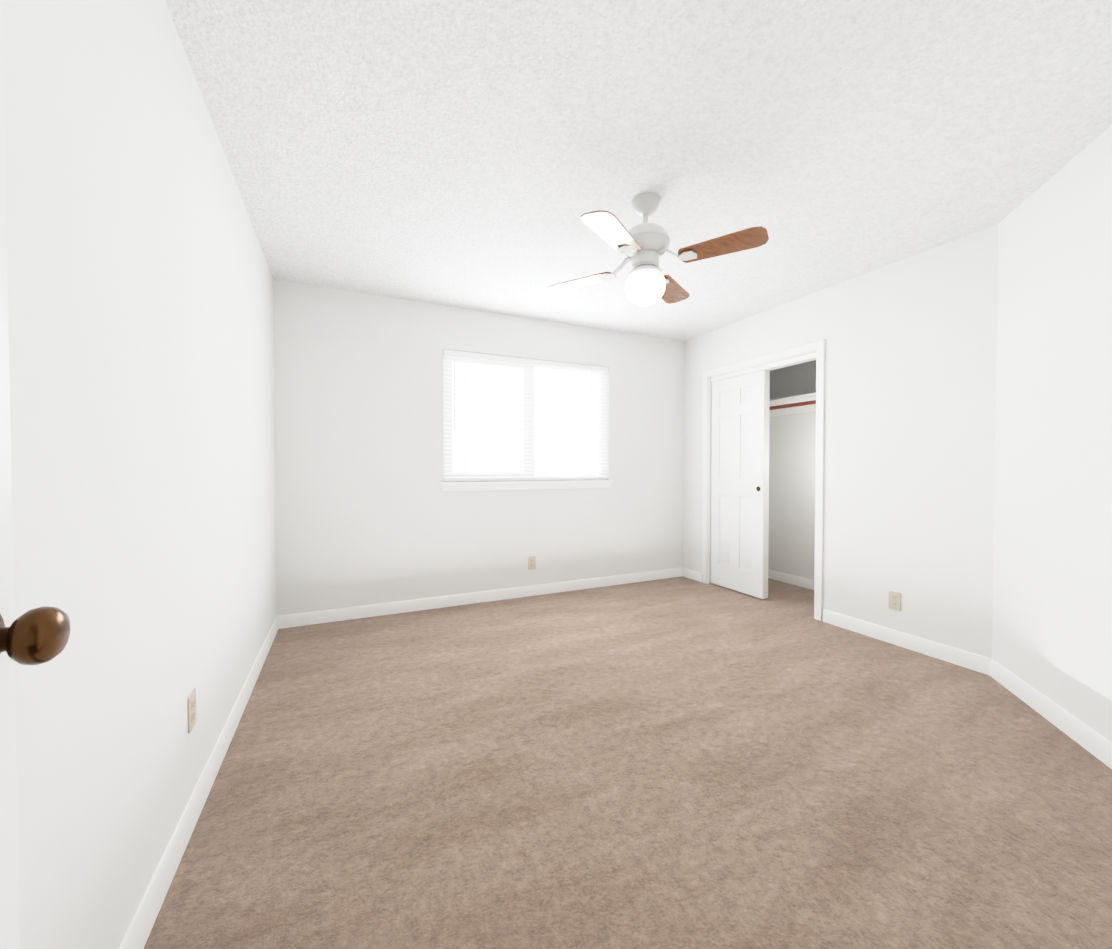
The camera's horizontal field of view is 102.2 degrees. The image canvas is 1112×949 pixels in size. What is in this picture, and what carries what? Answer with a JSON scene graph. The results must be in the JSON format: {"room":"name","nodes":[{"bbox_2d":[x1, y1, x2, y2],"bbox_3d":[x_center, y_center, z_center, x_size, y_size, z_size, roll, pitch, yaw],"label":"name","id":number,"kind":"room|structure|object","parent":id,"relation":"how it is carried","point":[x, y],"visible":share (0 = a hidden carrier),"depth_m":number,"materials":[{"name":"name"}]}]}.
{"room":"empty bedroom","nodes":[
{"label":"empty bedroom","id":0,"kind":"room"},
{"bbox_2d":[3,0,276,948],"bbox_3d":[-1.228,-0.111,1.416,0.120,2.440,3.975,0,1,-25],"label":"wall","id":1,"kind":"structure","parent":0,"point":[141,332],"depth_m":1.00,"materials":[{"name":"paint"}]},
{"bbox_2d":[187,688,196,732],"bbox_3d":[-1.157,0.749,1.426,0.007,0.115,0.070,0,1,-25],"label":"electrical outlet","id":2,"kind":"object","parent":1,"relation":"attached to","point":[191,708],"visible":0.98,"depth_m":1.41,"materials":[{"name":"beige plastic"}]},
{"bbox_2d":[273,279,683,615],"bbox_3d":[-0.289,-0.149,3.981,3.750,2.440,0.120,0,1,-25],"label":"wall","id":3,"kind":"structure","parent":0,"point":[369,511],"depth_m":3.56,"materials":[{"name":"paint"}]},
{"bbox_2d":[439,349,613,490],"bbox_3d":[-0.217,-0.444,3.986,1.640,1.150,0.135,0,1,-25],"label":"window","id":4,"kind":"structure","parent":3,"relation":"in","point":[526,479],"depth_m":3.95,"materials":[{"name":"white plastic"}]},
{"bbox_2d":[528,556,535,569],"bbox_3d":[-0.213,0.781,3.961,0.070,0.115,0.007,0,1,-25],"label":"electrical outlet","id":5,"kind":"object","parent":3,"relation":"attached to","point":[531,562],"visible":1,"depth_m":3.96,"materials":[{"name":"beige plastic"}]},
{"bbox_2d":[144,576,1111,948],"bbox_3d":[0.957,1.139,1.472,5.070,0.060,5.755,0,1,-25],"label":"floor","id":6,"kind":"structure","parent":0,"point":[682,762],"depth_m":1.55,"materials":[{"name":"carpet"}]},
{"bbox_2d":[165,0,1111,340],"bbox_3d":[0.957,-1.361,1.435,5.070,0.060,5.755,0,1,-25],"label":"ceiling","id":7,"kind":"structure","parent":0,"point":[479,154],"depth_m":1.75,"materials":[{"name":"white paint"}]},
{"bbox_2d":[548,193,768,305],"bbox_3d":[0.439,-1.089,2.204,0.841,0.506,0.841,0,1,-12],"label":"ceiling fan","id":8,"kind":"object","parent":7,"relation":"hanging from","point":[643,247],"visible":1,"depth_m":2.12,"materials":[{"name":"white"}]},
{"bbox_2d":[768,360,815,579],"bbox_3d":[2.131,-0.150,4.032,0.680,2.440,1.785,0,1,-25],"label":"wall","id":9,"kind":"structure","parent":0,"point":[792,460],"depth_m":4.35,"materials":[{"name":"paint"}]},
{"bbox_2d":[769,393,815,416],"bbox_3d":[2.203,-0.634,4.058,0.399,0.108,1.543,0,1,-25],"label":"closet shelf","id":10,"kind":"object","parent":9,"relation":"attached to","point":[803,403],"visible":0.15,"depth_m":4.13,"materials":[{"name":"white wood"}]},
{"bbox_2d":[683,224,997,658],"bbox_3d":[1.904,-0.143,3.572,0.120,2.440,2.477,0,1,-25],"label":"wall","id":11,"kind":"structure","parent":0,"point":[909,419],"depth_m":2.82,"materials":[{"name":"paint"}]},
{"bbox_2d":[119,567,1111,948],"bbox_3d":[0.807,1.050,2.383,4.370,0.090,3.735,0,1,-25],"label":"baseboard","id":12,"kind":"structure","parent":11,"relation":"attached to","point":[1089,739],"depth_m":2.48,"materials":[{"name":"white wood"}]},
{"bbox_2d":[711,370,769,598],"bbox_3d":[1.662,0.085,4.091,0.080,1.945,0.609,0,1,-25],"label":"closet door","id":13,"kind":"structure","parent":11,"relation":"in","point":[740,487],"depth_m":4.02,"materials":[{"name":"white wood"}]},
{"bbox_2d":[702,339,824,620],"bbox_3d":[1.758,0.038,3.872,0.138,2.069,1.223,0,1,-25],"label":"trim","id":14,"kind":"structure","parent":11,"relation":"attached to","point":[812,351],"depth_m":3.60,"materials":[{"name":"white wood"}]},
{"bbox_2d":[888,591,900,610],"bbox_3d":[2.168,0.808,2.871,0.007,0.115,0.070,0,1,-25],"label":"electrical outlet","id":15,"kind":"object","parent":11,"relation":"attached to","point":[894,600],"visible":1,"depth_m":2.87,"materials":[{"name":"beige plastic"}]},
{"bbox_2d":[992,125,1111,742],"bbox_3d":[2.101,-0.112,1.498,0.120,2.440,2.029,0,1,20],"label":"wall","id":16,"kind":"structure","parent":0,"point":[1052,606],"depth_m":1.97,"materials":[{"name":"paint"}]},
{"bbox_3d":[0.830,-0.093,0.250,2.622,2.440,0.120,0,1,-25],"label":"wall","id":17,"kind":"structure","parent":0,"visible":0},
{"bbox_2d":[0,0,70,948],"bbox_3d":[-0.427,0.105,0.134,0.163,2.030,0.719,0,1,-25],"label":"door","id":18,"kind":"structure","parent":17,"relation":"in","point":[38,636],"depth_m":0.45,"materials":[{"name":"white wood"}]},
{"label":"outside","id":19,"kind":"structure","parent":0,"visible":0},
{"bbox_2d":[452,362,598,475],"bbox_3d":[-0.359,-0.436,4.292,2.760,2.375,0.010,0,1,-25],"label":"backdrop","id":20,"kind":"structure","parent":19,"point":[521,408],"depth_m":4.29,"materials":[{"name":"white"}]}
]}

